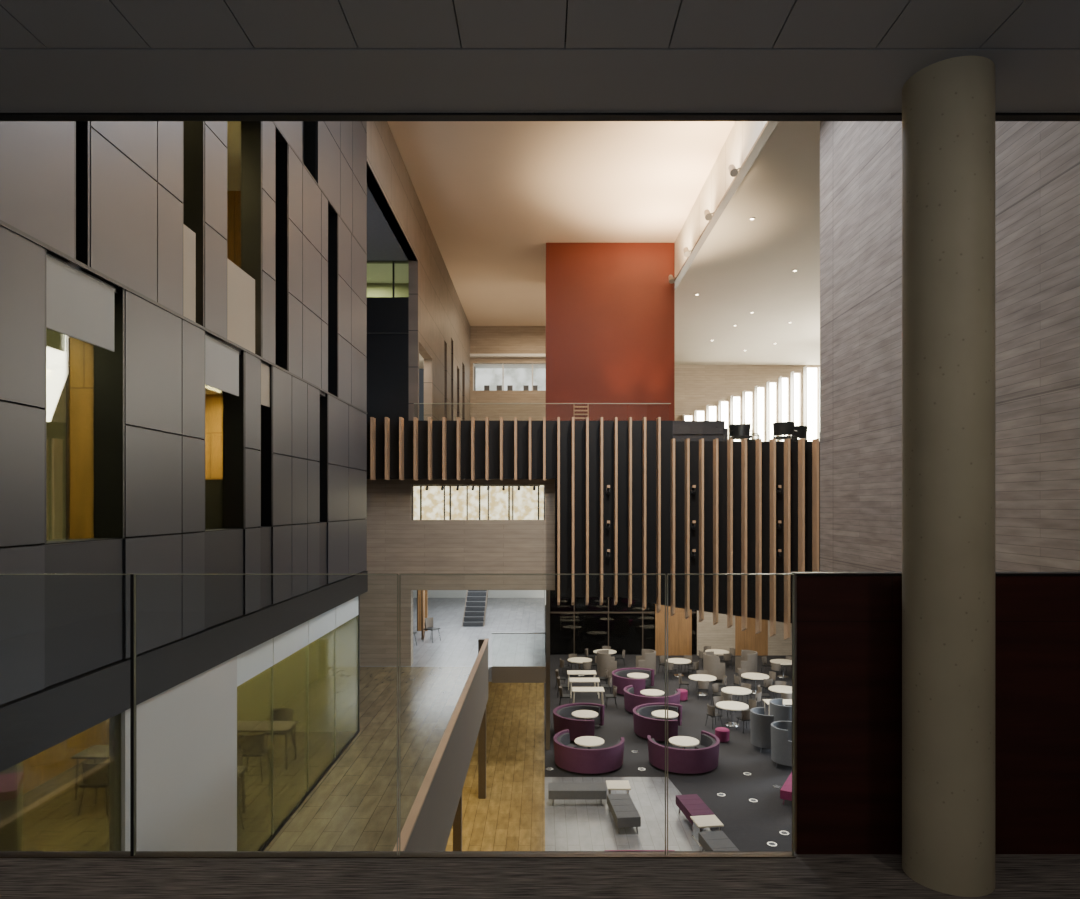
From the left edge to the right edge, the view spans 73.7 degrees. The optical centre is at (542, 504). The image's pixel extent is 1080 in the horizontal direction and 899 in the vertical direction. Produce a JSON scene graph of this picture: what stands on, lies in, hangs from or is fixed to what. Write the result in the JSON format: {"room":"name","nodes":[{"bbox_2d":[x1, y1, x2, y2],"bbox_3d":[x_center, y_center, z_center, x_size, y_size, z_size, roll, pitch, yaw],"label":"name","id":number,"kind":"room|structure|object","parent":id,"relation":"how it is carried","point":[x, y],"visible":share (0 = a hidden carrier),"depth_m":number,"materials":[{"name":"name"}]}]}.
{"room":"atrium balcony","nodes":[
{"label":"atrium balcony","id":0,"kind":"room"},
{"bbox_2d":[0,121,469,850],"bbox_3d":[-4.080,-2.400,21.100,0.320,14.600,35.800,0,0,0],"label":"wall","id":1,"kind":"structure","parent":0,"point":[183,304],"depth_m":7.87,"materials":[{"name":"metal"}]},
{"bbox_2d":[0,595,359,850],"bbox_3d":[-3.980,3.415,9.370,0.040,2.970,12.340,0,0,0],"label":"window","id":2,"kind":"structure","parent":1,"relation":"in","point":[298,690],"depth_m":10.05,"materials":[{"name":"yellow glass"}]},
{"bbox_2d":[366,261,408,420],"bbox_3d":[-6.220,-5.250,20.600,3.960,5.300,9.000,0,0,0],"label":"wall","id":3,"kind":"structure","parent":0,"point":[387,357],"depth_m":22.70,"materials":[{"name":"black"}]},
{"bbox_2d":[367,164,416,282],"bbox_3d":[-5.980,-7.750,20.550,4.040,0.100,8.900,0,0,0],"label":"window","id":4,"kind":"structure","parent":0,"point":[383,244],"depth_m":21.20,"materials":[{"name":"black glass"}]},
{"bbox_2d":[264,598,545,850],"bbox_3d":[-4.460,5.125,20.600,9.080,0.450,34.800,0,0,0],"label":"floor","id":5,"kind":"structure","parent":0,"point":[353,807],"depth_m":16.07,"materials":[{"name":"wood"}]},
{"bbox_2d":[417,590,427,630],"bbox_3d":[-4.700,3.750,28.040,0.400,2.300,0.120,0,0,0],"label":"wall","id":6,"kind":"structure","parent":5,"relation":"on","point":[418,591],"depth_m":28.00,"materials":[{"name":"brown wood"}]},
{"bbox_2d":[421,590,424,639],"bbox_3d":[-4.385,3.750,26.340,0.070,2.300,0.320,0,0,0],"label":"wall","id":7,"kind":"structure","parent":5,"relation":"on","point":[422,591],"depth_m":26.20,"materials":[{"name":"brown wood"}]},
{"bbox_2d":[423,617,440,642],"bbox_3d":[-4.006,4.491,25.903,0.476,0.822,0.483,0,0,30],"label":"dining chair","id":8,"kind":"object","parent":5,"relation":"on","point":[428,623],"visible":1,"depth_m":25.98,"materials":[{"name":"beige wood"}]},
{"bbox_2d":[462,590,488,626],"bbox_3d":[-2.820,3.850,30.750,0.900,2.100,3.500,0,0,0],"label":"staircase","id":9,"kind":"structure","parent":5,"relation":"on","point":[475,608],"depth_m":29.84,"materials":[{"name":"concrete"}]},
{"bbox_2d":[492,590,545,682],"bbox_3d":[-0.740,4.620,29.370,1.640,1.500,15.260,0,0,0],"label":"landing glass balustrade","id":10,"kind":"object","parent":5,"relation":"on","point":[500,674],"visible":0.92,"depth_m":21.74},
{"bbox_2d":[360,479,554,665],"bbox_3d":[-4.317,2.000,22.100,9.365,5.800,0.400,0,0,0],"label":"wall","id":11,"kind":"structure","parent":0,"point":[397,543],"depth_m":21.90,"materials":[{"name":"wood"}]},
{"bbox_2d":[412,485,544,519],"bbox_3d":[-1.980,-0.075,22.145,4.080,1.070,0.050,0,0,0],"label":"window","id":12,"kind":"structure","parent":11,"relation":"in","point":[412,485],"depth_m":22.12,"materials":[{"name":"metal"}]},
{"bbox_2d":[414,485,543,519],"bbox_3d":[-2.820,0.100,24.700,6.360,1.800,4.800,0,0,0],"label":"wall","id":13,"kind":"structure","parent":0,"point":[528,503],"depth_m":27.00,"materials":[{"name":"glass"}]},
{"bbox_2d":[413,590,545,604],"bbox_3d":[-4.320,3.650,38.200,9.360,3.300,0.200,0,0,0],"label":"wall","id":14,"kind":"structure","parent":0,"point":[431,593],"depth_m":38.10,"materials":[{"name":"white paint"}]},
{"bbox_2d":[470,326,545,420],"bbox_3d":[0.315,-6.000,39.025,9.110,7.400,0.550,0,0,0],"label":"wall","id":15,"kind":"structure","parent":0,"point":[488,344],"depth_m":39.00,"materials":[{"name":"wood"}]},
{"bbox_2d":[473,363,545,390],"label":"window","id":16,"kind":"structure","parent":15,"relation":"in","point":[489,377],"depth_m":40.60,"materials":[{"name":"glass"}]},
{"bbox_2d":[0,0,1079,120],"bbox_3d":[-0.100,-5.704,-0.398,11.800,7.992,7.205,0,0,0],"label":"ceiling","id":17,"kind":"structure","parent":0,"point":[61,60],"depth_m":2.79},
{"bbox_2d":[668,121,778,288],"bbox_3d":[4.801,-8.865,22.900,0.479,1.670,39.400,0,0,0],"label":"beam","id":18,"kind":"structure","parent":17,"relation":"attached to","point":[745,141],"depth_m":19.87,"materials":[{"name":"white paint"}]},
{"bbox_2d":[0,851,1079,898],"bbox_3d":[-0.100,1.725,-0.400,11.800,0.450,7.200,0,0,0],"label":"floor","id":19,"kind":"structure","parent":0,"point":[805,876],"depth_m":2.92,"materials":[{"name":"wood"}]},
{"bbox_2d":[0,574,795,857],"bbox_3d":[-1.413,0.912,3.079,4.975,1.236,0.042,0,0,0],"label":"glass balustrade","id":20,"kind":"object","parent":19,"relation":"on","point":[132,854],"visible":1,"depth_m":3.07,"materials":[{"name":"clear glass"}]},
{"bbox_2d":[790,572,1079,853],"bbox_3d":[3.433,0.906,3.123,4.695,1.227,0.073,0,0,0],"label":"wall panel","id":21,"kind":"object","parent":19,"relation":"on","point":[848,625],"visible":0.58,"depth_m":3.09,"materials":[{"name":"brown wood"}]},
{"bbox_2d":[902,55,994,896],"bbox_3d":[1.640,-0.110,2.920,0.330,3.220,0.330,0,0,0],"label":"concrete column","id":22,"kind":"structure","parent":19,"relation":"on","point":[948,105],"depth_m":2.79,"materials":[{"name":"concrete"}]},
{"bbox_2d":[546,590,549,749],"bbox_3d":[0.170,5.450,24.500,0.140,5.700,0.200,0,0,0],"label":"column","id":23,"kind":"structure","parent":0,"point":[547,591],"depth_m":24.40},
{"bbox_2d":[387,121,735,325],"bbox_3d":[0.465,-9.800,21.100,8.810,0.200,35.800,0,0,0],"label":"ceiling","id":24,"kind":"structure","parent":0,"point":[492,195],"depth_m":22.13,"materials":[{"name":"paint"}]},
{"bbox_2d":[367,421,819,622],"bbox_3d":[2.050,0.890,21.600,21.900,6.820,0.200,0,0,0],"label":"wall","id":25,"kind":"structure","parent":0,"point":[451,426],"depth_m":21.50,"materials":[{"name":"black wood"}]},
{"bbox_2d":[370,417,818,639],"bbox_3d":[1.941,1.254,21.305,20.772,7.668,0.370,0,0,0],"label":"timber fins","id":26,"kind":"object","parent":25,"relation":"attached to","point":[758,442],"visible":0.59,"depth_m":21.12,"materials":[{"name":"wood"}]},
{"bbox_2d":[445,655,791,850],"bbox_3d":[7.500,8.447,22.500,33.000,0.306,41.000,0,0,0],"label":"floor","id":27,"kind":"structure","parent":0,"point":[516,813],"depth_m":21.77,"materials":[{"name":"carpet"}]},
{"bbox_2d":[393,639,488,850],"bbox_3d":[-1.580,4.610,11.760,0.120,1.680,17.120,0,0,0],"label":"balustrade","id":28,"kind":"object","parent":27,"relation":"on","point":[428,824],"visible":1,"depth_m":11.86,"materials":[{"name":"wood"}]},
{"bbox_2d":[453,793,461,850],"bbox_3d":[-1.745,6.800,14.700,0.170,3.000,0.200,0,0,0],"label":"column","id":29,"kind":"structure","parent":27,"relation":"on","point":[457,824],"depth_m":14.60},
{"bbox_2d":[478,638,485,798],"bbox_3d":[-1.725,6.050,20.440,0.210,4.500,0.220,0,0,0],"label":"column","id":30,"kind":"structure","parent":27,"relation":"on","point":[482,732],"depth_m":20.33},
{"bbox_2d":[559,686,569,704],"bbox_3d":[0.893,7.891,29.600,0.476,0.822,0.483,0,0,0],"label":"dining chair","id":31,"kind":"object","parent":27,"relation":"on","point":[562,695],"visible":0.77,"depth_m":29.44,"materials":[{"name":"grey fabric"}]},
{"bbox_2d":[548,782,606,805],"bbox_3d":[0.950,8.080,20.100,1.600,0.446,0.606,0,0,0],"label":"upholstered bench","id":32,"kind":"object","parent":27,"relation":"on","point":[556,790],"visible":1,"depth_m":19.82,"materials":[{"name":"grey fabric"}]},
{"bbox_2d":[553,703,604,740],"bbox_3d":[1.261,7.890,26.141,1.789,0.820,2.276,0,0,10],"label":"sofa","id":33,"kind":"object","parent":27,"relation":"on","point":[563,719],"visible":0.69,"depth_m":25.71,"materials":[{"name":"purple fabric"}]},
{"bbox_2d":[568,657,591,675],"bbox_3d":[1.800,7.933,35.200,1.200,0.735,1.200,0,0,0],"label":"round dining table","id":34,"kind":"object","parent":27,"relation":"on","point":[579,660],"visible":0.7,"depth_m":35.16,"materials":[{"name":"beige laminate"}]},
{"bbox_2d":[567,670,596,689],"bbox_3d":[1.750,7.933,32.600,1.300,0.736,0.700,0,0,0],"label":"rectangular table","id":35,"kind":"object","parent":27,"relation":"on","point":[569,672],"visible":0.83,"depth_m":32.52,"materials":[{"name":"beige laminate"}]},
{"bbox_2d":[569,678,599,697],"bbox_3d":[1.800,7.933,31.200,1.300,0.736,0.700,0,0,0],"label":"rectangular table","id":36,"kind":"object","parent":27,"relation":"on","point":[597,680],"visible":0.95,"depth_m":31.04,"materials":[{"name":"beige laminate"}]},
{"bbox_2d":[572,710,597,719],"bbox_3d":[1.520,7.933,26.100,0.960,0.735,0.960,0,0,0],"label":"round cafe table","id":37,"kind":"object","parent":27,"relation":"on","point":[585,714],"visible":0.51,"depth_m":26.00,"materials":[{"name":"beige laminate"}]},
{"bbox_2d":[580,661,592,677],"bbox_3d":[2.076,7.891,34.442,0.483,0.822,0.476,0,0,-20],"label":"dining chair","id":38,"kind":"object","parent":27,"relation":"on","point":[586,665],"visible":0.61,"depth_m":34.24,"materials":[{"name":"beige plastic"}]},
{"bbox_2d":[572,687,604,704],"bbox_3d":[1.850,7.933,29.600,1.300,0.736,0.700,0,0,0],"label":"rectangular table","id":39,"kind":"object","parent":27,"relation":"on","point":[574,689],"visible":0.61,"depth_m":29.52,"materials":[{"name":"beige laminate"}]},
{"bbox_2d":[553,729,624,774],"bbox_3d":[1.387,7.890,22.872,2.273,0.820,1.788,0,0,20],"label":"sofa","id":40,"kind":"object","parent":27,"relation":"on","point":[568,757],"visible":1,"depth_m":22.17,"materials":[{"name":"purple fabric"}]},
{"bbox_2d":[574,736,603,748],"bbox_3d":[1.490,7.933,23.100,0.960,0.735,0.960,0,0,0],"label":"round cafe table","id":41,"kind":"object","parent":27,"relation":"on","point":[586,741],"visible":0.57,"depth_m":23.03,"materials":[{"name":"beige laminate"}]},
{"bbox_2d":[601,676,611,693],"bbox_3d":[2.756,7.891,31.200,0.476,0.822,0.483,0,0,0],"label":"dining chair","id":42,"kind":"object","parent":27,"relation":"on","point":[609,684],"visible":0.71,"depth_m":31.09,"materials":[{"name":"black plastic"}]},
{"bbox_2d":[597,650,616,680],"bbox_3d":[3.025,7.661,34.400,0.910,1.282,1.059,0,0,0],"label":"armchair","id":43,"kind":"object","parent":27,"relation":"on","point":[604,659],"visible":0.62,"depth_m":33.95,"materials":[{"name":"beige fabric"}]},
{"bbox_2d":[605,686,616,707],"bbox_3d":[2.807,7.891,29.600,0.476,0.822,0.483,0,0,0],"label":"dining chair","id":44,"kind":"object","parent":27,"relation":"on","point":[613,695],"visible":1,"depth_m":29.44,"materials":[{"name":"black plastic"}]},
{"bbox_2d":[606,780,630,793],"bbox_3d":[2.100,8.050,20.100,0.640,0.500,0.600,0,0,0],"label":"side table","id":45,"kind":"object","parent":27,"relation":"on","point":[611,784],"visible":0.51,"depth_m":20.02,"materials":[{"name":"beige laminate"}]},
{"bbox_2d":[607,793,640,832],"bbox_3d":[2.100,8.080,18.850,0.606,0.446,1.500,0,0,-5],"label":"upholstered bench","id":46,"kind":"object","parent":27,"relation":"on","point":[622,808],"visible":1,"depth_m":18.53,"materials":[{"name":"grey fabric"}]},
{"bbox_2d":[612,668,654,695],"bbox_3d":[3.966,7.890,32.063,1.788,0.820,2.273,0,0,15],"label":"sofa","id":47,"kind":"object","parent":27,"relation":"on","point":[620,679],"visible":0.7,"depth_m":31.61,"materials":[{"name":"purple fabric"}]},
{"bbox_2d":[627,673,648,678],"bbox_3d":[4.220,7.933,32.000,0.960,0.735,0.960,0,0,0],"label":"round cafe table","id":48,"kind":"object","parent":27,"relation":"on","point":[631,675],"visible":0.52,"depth_m":31.95,"materials":[{"name":"beige laminate"}]},
{"bbox_2d":[604,850,674,850],"bbox_3d":[2.200,8.080,16.100,1.600,0.446,0.606,0,0,0],"label":"upholstered bench","id":49,"kind":"object","parent":27,"relation":"on","point":[604,850],"visible":0.02,"depth_m":16.38,"materials":[{"name":"fabric"}]},
{"bbox_2d":[636,649,655,674],"bbox_3d":[4.975,7.661,34.600,0.910,1.282,1.059,0,0,0],"label":"armchair","id":50,"kind":"object","parent":27,"relation":"on","point":[648,658],"visible":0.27,"depth_m":34.17,"materials":[{"name":"beige fabric"}]},
{"bbox_2d":[640,689,663,696],"bbox_3d":[4.420,7.933,29.100,0.960,0.735,0.960,0,0,0],"label":"round cafe table","id":51,"kind":"object","parent":27,"relation":"on","point":[648,692],"visible":0.55,"depth_m":29.05,"materials":[{"name":"beige laminate"}]},
{"bbox_2d":[624,685,680,712],"bbox_3d":[4.337,7.890,28.866,2.273,0.820,1.788,0,0,15],"label":"sofa","id":52,"kind":"object","parent":27,"relation":"on","point":[631,700],"visible":0.41,"depth_m":28.35,"materials":[{"name":"purple fabric"}]},
{"bbox_2d":[633,703,681,741],"bbox_3d":[4.161,7.890,26.141,1.789,0.820,2.276,0,0,10],"label":"sofa","id":53,"kind":"object","parent":27,"relation":"on","point":[645,724],"visible":0.88,"depth_m":25.46,"materials":[{"name":"purple fabric"}]},
{"bbox_2d":[652,710,677,719],"bbox_3d":[4.420,7.933,26.100,0.960,0.735,0.960,0,0,0],"label":"round cafe table","id":54,"kind":"object","parent":27,"relation":"on","point":[658,713],"visible":0.48,"depth_m":26.00,"materials":[{"name":"beige laminate"}]},
{"bbox_2d":[664,662,676,679],"bbox_3d":[6.082,7.891,34.382,0.483,0.822,0.476,0,0,40],"label":"dining chair","id":55,"kind":"object","parent":27,"relation":"on","point":[670,665],"visible":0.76,"depth_m":34.18,"materials":[{"name":"black plastic"}]},
{"bbox_2d":[666,658,690,676],"bbox_3d":[6.600,7.933,35.000,1.200,0.735,1.200,0,0,0],"label":"round dining table","id":56,"kind":"object","parent":27,"relation":"on","point":[678,661],"visible":0.8,"depth_m":34.97,"materials":[{"name":"beige laminate"}]},
{"bbox_2d":[647,730,719,774],"bbox_3d":[4.584,7.890,22.873,2.276,0.820,1.789,0,0,-20],"label":"sofa","id":57,"kind":"object","parent":27,"relation":"on","point":[704,758],"visible":0.95,"depth_m":22.17,"materials":[{"name":"purple fabric"}]},
{"bbox_2d":[679,689,687,701],"bbox_3d":[5.900,8.080,30.600,0.496,0.440,0.496,0,0,0],"label":"pouf","id":58,"kind":"object","parent":27,"relation":"on","point":[684,693],"visible":0.62,"depth_m":30.38,"materials":[{"name":"fabric"}]},
{"bbox_2d":[669,736,698,748],"bbox_3d":[4.520,7.933,23.100,0.960,0.735,0.960,0,0,0],"label":"round cafe table","id":59,"kind":"object","parent":27,"relation":"on","point":[683,741],"visible":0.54,"depth_m":23.03,"materials":[{"name":"beige laminate"}]},
{"bbox_2d":[687,661,699,677],"bbox_3d":[7.218,7.891,34.482,0.476,0.822,0.483,0,0,40],"label":"dining chair","id":60,"kind":"object","parent":27,"relation":"on","point":[695,664],"visible":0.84,"depth_m":34.29,"materials":[{"name":"black plastic"}]},
{"bbox_2d":[676,794,714,830],"bbox_3d":[3.980,8.080,18.900,0.606,0.446,1.300,0,0,-8],"label":"upholstered bench","id":61,"kind":"object","parent":27,"relation":"on","point":[691,804],"visible":0.75,"depth_m":18.83,"materials":[{"name":"purple fabric"}]},
{"bbox_2d":[689,674,716,695],"bbox_3d":[7.000,7.933,31.600,1.200,0.735,1.200,0,0,0],"label":"round dining table","id":62,"kind":"object","parent":27,"relation":"on","point":[701,677],"visible":0.9,"depth_m":31.57,"materials":[{"name":"beige laminate"}]},
{"bbox_2d":[697,680,708,698],"bbox_3d":[6.860,7.891,30.806,0.483,0.822,0.476,0,0,10],"label":"dining chair","id":63,"kind":"object","parent":27,"relation":"on","point":[702,685],"visible":1,"depth_m":30.61,"materials":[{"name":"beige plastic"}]},
{"bbox_2d":[690,815,723,846],"bbox_3d":[4.050,8.050,17.800,0.640,0.500,0.600,0,0,-8],"label":"side table","id":64,"kind":"object","parent":27,"relation":"on","point":[703,821],"visible":0.64,"depth_m":17.75,"materials":[{"name":"beige laminate"}]},
{"bbox_2d":[703,651,724,682],"bbox_3d":[8.025,7.661,34.000,0.910,1.282,1.059,0,0,0],"label":"armchair","id":65,"kind":"object","parent":27,"relation":"on","point":[712,665],"visible":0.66,"depth_m":33.51,"materials":[{"name":"beige fabric"}]},
{"bbox_2d":[705,704,722,728],"bbox_3d":[6.392,7.891,26.924,0.476,0.822,0.483,0,0,-20],"label":"dining chair","id":66,"kind":"object","parent":27,"relation":"on","point":[711,710],"visible":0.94,"depth_m":26.78,"materials":[{"name":"black plastic"}]},
{"bbox_2d":[711,683,720,703],"bbox_3d":[7.282,7.891,29.918,0.476,0.822,0.483,0,0,40],"label":"dining chair","id":67,"kind":"object","parent":27,"relation":"on","point":[715,687],"visible":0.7,"depth_m":30.06,"materials":[{"name":"beige wood"}]},
{"bbox_2d":[705,649,728,655],"bbox_3d":[9.000,7.933,37.200,1.200,0.735,1.200,0,0,0],"label":"round dining table","id":68,"kind":"object","parent":27,"relation":"on","point":[716,651],"visible":0.52,"depth_m":37.18,"materials":[{"name":"beige laminate"}]},
{"bbox_2d":[698,831,738,850],"bbox_3d":[4.150,8.080,16.500,0.606,0.446,1.700,0,0,-8],"label":"upholstered bench","id":69,"kind":"object","parent":27,"relation":"on","point":[711,840],"visible":0.31,"depth_m":16.87,"materials":[{"name":"grey fabric"}]},
{"bbox_2d":[712,696,728,720],"bbox_3d":[6.874,7.891,27.958,0.483,0.822,0.476,0,0,-20],"label":"dining chair","id":70,"kind":"object","parent":27,"relation":"on","point":[716,699],"visible":0.59,"depth_m":28.12,"materials":[{"name":"beige wood"}]},
{"bbox_2d":[715,727,729,742],"bbox_3d":[6.300,8.080,25.300,0.496,0.440,0.496,0,0,0],"label":"pouf","id":71,"kind":"object","parent":27,"relation":"on","point":[722,733],"visible":0.8,"depth_m":25.11,"materials":[{"name":"fabric"}]},
{"bbox_2d":[720,653,732,669],"bbox_3d":[9.276,7.891,36.442,0.483,0.822,0.476,0,0,-20],"label":"dining chair","id":72,"kind":"object","parent":27,"relation":"on","point":[727,657],"visible":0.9,"depth_m":36.24,"materials":[{"name":"beige wood"}]},
{"bbox_2d":[720,692,735,714],"bbox_3d":[7.382,7.891,28.782,0.483,0.822,0.476,0,0,40],"label":"dining chair","id":73,"kind":"object","parent":27,"relation":"on","point":[727,697],"visible":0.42,"depth_m":28.57,"materials":[{"name":"beige wood"}]},
{"bbox_2d":[716,701,748,726],"bbox_3d":[7.150,7.933,27.200,1.200,0.735,1.200,0,0,0],"label":"round dining table","id":74,"kind":"object","parent":27,"relation":"on","point":[727,705],"visible":0.98,"depth_m":27.16,"materials":[{"name":"beige laminate"}]},
{"bbox_2d":[721,687,751,701],"bbox_3d":[7.900,7.933,29.400,1.200,0.735,1.200,0,0,0],"label":"round dining table","id":75,"kind":"object","parent":27,"relation":"on","point":[735,691],"visible":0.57,"depth_m":29.37,"materials":[{"name":"beige laminate"}]},
{"bbox_2d":[733,674,742,695],"bbox_3d":[8.642,7.891,31.624,0.476,0.822,0.483,0,0,-20],"label":"dining chair","id":76,"kind":"object","parent":27,"relation":"on","point":[737,680],"visible":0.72,"depth_m":31.46,"materials":[{"name":"beige wood"}]},
{"bbox_2d":[736,710,749,732],"bbox_3d":[7.426,7.891,26.442,0.483,0.822,0.476,0,0,-20],"label":"dining chair","id":77,"kind":"object","parent":27,"relation":"on","point":[745,713],"visible":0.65,"depth_m":26.23,"materials":[{"name":"brown wood"}]},
{"bbox_2d":[737,669,751,688],"bbox_3d":[9.124,7.891,32.658,0.483,0.822,0.476,0,0,-20],"label":"dining chair","id":78,"kind":"object","parent":27,"relation":"on","point":[740,671],"visible":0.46,"depth_m":32.80,"materials":[{"name":"beige wood"}]},
{"bbox_2d":[738,683,751,704],"bbox_3d":[8.418,7.891,30.018,0.483,0.822,0.476,0,0,40],"label":"dining chair","id":79,"kind":"object","parent":27,"relation":"on","point":[744,685],"visible":0.41,"depth_m":30.15,"materials":[{"name":"beige wood"}]},
{"bbox_2d":[735,650,757,672],"bbox_3d":[9.775,7.661,34.400,0.910,1.282,1.059,0,0,0],"label":"armchair","id":80,"kind":"object","parent":27,"relation":"on","point":[748,659],"visible":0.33,"depth_m":34.01,"materials":[{"name":"beige fabric"}]},
{"bbox_2d":[741,699,756,720],"bbox_3d":[7.908,7.891,27.476,0.476,0.822,0.483,0,0,-20],"label":"dining chair","id":81,"kind":"object","parent":27,"relation":"on","point":[752,703],"visible":0.46,"depth_m":27.63,"materials":[{"name":"beige wood"}]},
{"bbox_2d":[741,673,768,693],"bbox_3d":[9.400,7.933,31.900,1.200,0.735,1.200,0,0,0],"label":"round dining table","id":82,"kind":"object","parent":27,"relation":"on","point":[755,676],"visible":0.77,"depth_m":31.86,"materials":[{"name":"beige laminate"}]},
{"bbox_2d":[748,691,761,706],"bbox_3d":[8.518,7.891,28.882,0.476,0.822,0.483,0,0,40],"label":"dining chair","id":83,"kind":"object","parent":27,"relation":"on","point":[757,695],"visible":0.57,"depth_m":28.66,"materials":[{"name":"black plastic"}]},
{"bbox_2d":[750,707,773,752],"bbox_3d":[7.525,7.661,24.500,0.910,1.282,1.059,0,0,0],"label":"armchair","id":84,"kind":"object","parent":27,"relation":"on","point":[760,723],"visible":0.73,"depth_m":24.11,"materials":[{"name":"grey fabric"}]},
{"bbox_2d":[760,678,774,698],"bbox_3d":[9.676,7.891,31.142,0.483,0.822,0.476,0,0,-20],"label":"dining chair","id":85,"kind":"object","parent":27,"relation":"on","point":[767,682],"visible":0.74,"depth_m":30.94,"materials":[{"name":"beige wood"}]},
{"bbox_2d":[770,663,782,680],"bbox_3d":[11.082,7.891,34.182,0.483,0.822,0.476,0,0,40],"label":"dining chair","id":86,"kind":"object","parent":27,"relation":"on","point":[775,667],"visible":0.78,"depth_m":34.00,"materials":[{"name":"beige wood"}]},
{"bbox_2d":[763,699,791,714],"bbox_3d":[9.200,7.933,27.700,1.300,0.736,0.700,0,0,0],"label":"rectangular table","id":87,"kind":"object","parent":27,"relation":"on","point":[785,701],"visible":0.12,"depth_m":27.72,"materials":[{"name":"beige laminate"}]},
{"bbox_2d":[769,698,791,721],"bbox_3d":[8.525,7.661,25.600,0.910,1.282,1.059,0,0,0],"label":"armchair","id":88,"kind":"object","parent":27,"relation":"on","point":[780,712],"visible":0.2,"depth_m":25.22,"materials":[{"name":"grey fabric"}]},
{"bbox_2d":[769,685,791,705],"bbox_3d":[9.900,7.933,29.600,1.200,0.735,1.200,0,0,0],"label":"round dining table","id":89,"kind":"object","parent":27,"relation":"on","point":[777,688],"visible":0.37,"depth_m":29.57,"materials":[{"name":"beige laminate"}]},
{"bbox_2d":[770,659,791,677],"bbox_3d":[11.600,7.933,34.800,1.200,0.735,1.200,0,0,0],"label":"round dining table","id":90,"kind":"object","parent":27,"relation":"on","point":[782,662],"visible":0.81,"depth_m":34.78,"materials":[{"name":"beige laminate"}]},
{"bbox_2d":[771,721,791,767],"bbox_3d":[7.735,7.661,22.938,0.910,1.282,1.059,0,0,30],"label":"armchair","id":91,"kind":"object","parent":27,"relation":"on","point":[781,731],"visible":0.62,"depth_m":22.59,"materials":[{"name":"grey fabric"}]},
{"bbox_2d":[780,772,791,804],"bbox_3d":[7.200,8.080,20.400,0.606,0.446,1.600,0,0,30],"label":"upholstered bench","id":92,"kind":"object","parent":27,"relation":"on","point":[786,790],"visible":0.19,"depth_m":19.85,"materials":[{"name":"fabric"}]},
{"bbox_2d":[655,604,791,655],"bbox_3d":[11.500,5.530,40.050,25.000,5.540,0.700,0,0,0],"label":"wall","id":93,"kind":"structure","parent":0,"point":[718,636],"depth_m":39.70,"materials":[{"name":"wood"}]},
{"bbox_2d":[545,590,696,654],"bbox_3d":[11.250,5.530,39.940,22.900,5.540,0.120,0,0,0],"label":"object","id":94,"kind":"structure","parent":93,"relation":"in","point":[575,628],"depth_m":39.94,"materials":[{"name":"black glass"}]},
{"bbox_2d":[675,365,819,440],"bbox_3d":[14.435,-5.050,42.725,19.130,6.700,0.250,0,0,0],"label":"wall","id":95,"kind":"structure","parent":0,"point":[697,387],"depth_m":42.60,"materials":[{"name":"concrete"}]},
{"bbox_2d":[682,366,819,440],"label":"window","id":96,"kind":"structure","parent":95,"relation":"in","point":[809,374],"depth_m":43.10,"materials":[{"name":"glass"}]},
{"bbox_2d":[675,121,819,364],"bbox_3d":[14.500,-8.390,22.900,19.000,0.220,39.400,0,0,0],"label":"soffit","id":97,"kind":"structure","parent":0,"point":[744,266],"depth_m":25.64,"materials":[{"name":"paint"}]},
{"bbox_2d":[820,121,1079,571],"bbox_3d":[6.050,0.010,9.140,0.500,16.580,11.880,0,0,0],"label":"wall","id":98,"kind":"structure","parent":0,"point":[1037,163],"depth_m":10.46,"materials":[{"name":"concrete"}]},
{"bbox_3d":[-2.820,-0.800,24.650,6.360,0.100,4.700,0,0,0],"label":"ceiling","id":99,"kind":"structure","parent":0,"visible":0},
{"bbox_2d":[414,485,539,490],"bbox_3d":[-2.250,-0.605,23.035,4.300,0.290,0.172,0,0,0],"label":"rail","id":100,"kind":"object","parent":99,"relation":"attached to","point":[427,487],"visible":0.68,"depth_m":23.00,"materials":[{"name":"black metal"}]},
{"bbox_3d":[3.550,-2.100,32.100,24.900,0.800,20.800,0,0,0],"label":"floor","id":101,"kind":"structure","parent":0,"visible":0},
{"bbox_2d":[414,403,670,403],"bbox_3d":[4.535,-2.475,21.727,16.870,1.190,0.035,0,0,0],"label":"handrail","id":102,"kind":"object","parent":101,"relation":"on","point":[414,403],"visible":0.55,"depth_m":21.71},
{"bbox_2d":[546,243,674,420],"bbox_3d":[2.485,-6.095,29.050,4.750,7.190,4.900,0,0,0],"label":"wall","id":103,"kind":"structure","parent":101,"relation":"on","point":[610,307],"depth_m":26.60,"materials":[{"name":"paint"}]},
{"bbox_2d":[574,404,588,418],"bbox_3d":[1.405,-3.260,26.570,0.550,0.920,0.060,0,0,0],"label":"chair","id":104,"kind":"object","parent":103,"relation":"attached to","point":[588,404],"visible":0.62,"depth_m":26.55,"materials":[{"name":"brown wood"}]},
{"bbox_2d":[673,421,727,440],"bbox_3d":[5.000,-2.330,24.175,2.200,0.900,0.850,0,0,0],"label":"sofa","id":105,"kind":"object","parent":101,"relation":"on","point":[682,430],"visible":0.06,"depth_m":23.75,"materials":[{"name":"grey fabric"}]},
{"bbox_2d":[729,423,752,440],"bbox_3d":[6.700,-2.329,24.455,0.765,0.903,0.669,0,0,0],"label":"armchair","id":106,"kind":"object","parent":101,"relation":"on","point":[736,431],"visible":0.78,"depth_m":24.62,"materials":[{"name":"black leather"}]},
{"bbox_2d":[773,422,796,440],"bbox_3d":[8.165,-2.329,24.358,0.765,0.903,0.669,0,0,40],"label":"armchair","id":107,"kind":"object","parent":101,"relation":"on","point":[779,428],"visible":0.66,"depth_m":24.11,"materials":[{"name":"black leather"}]},
{"bbox_2d":[784,426,807,440],"bbox_3d":[9.027,-2.329,25.553,0.765,0.903,0.669,0,0,-30],"label":"armchair","id":108,"kind":"object","parent":101,"relation":"on","point":[801,430],"visible":0.41,"depth_m":25.26,"materials":[{"name":"black leather"}]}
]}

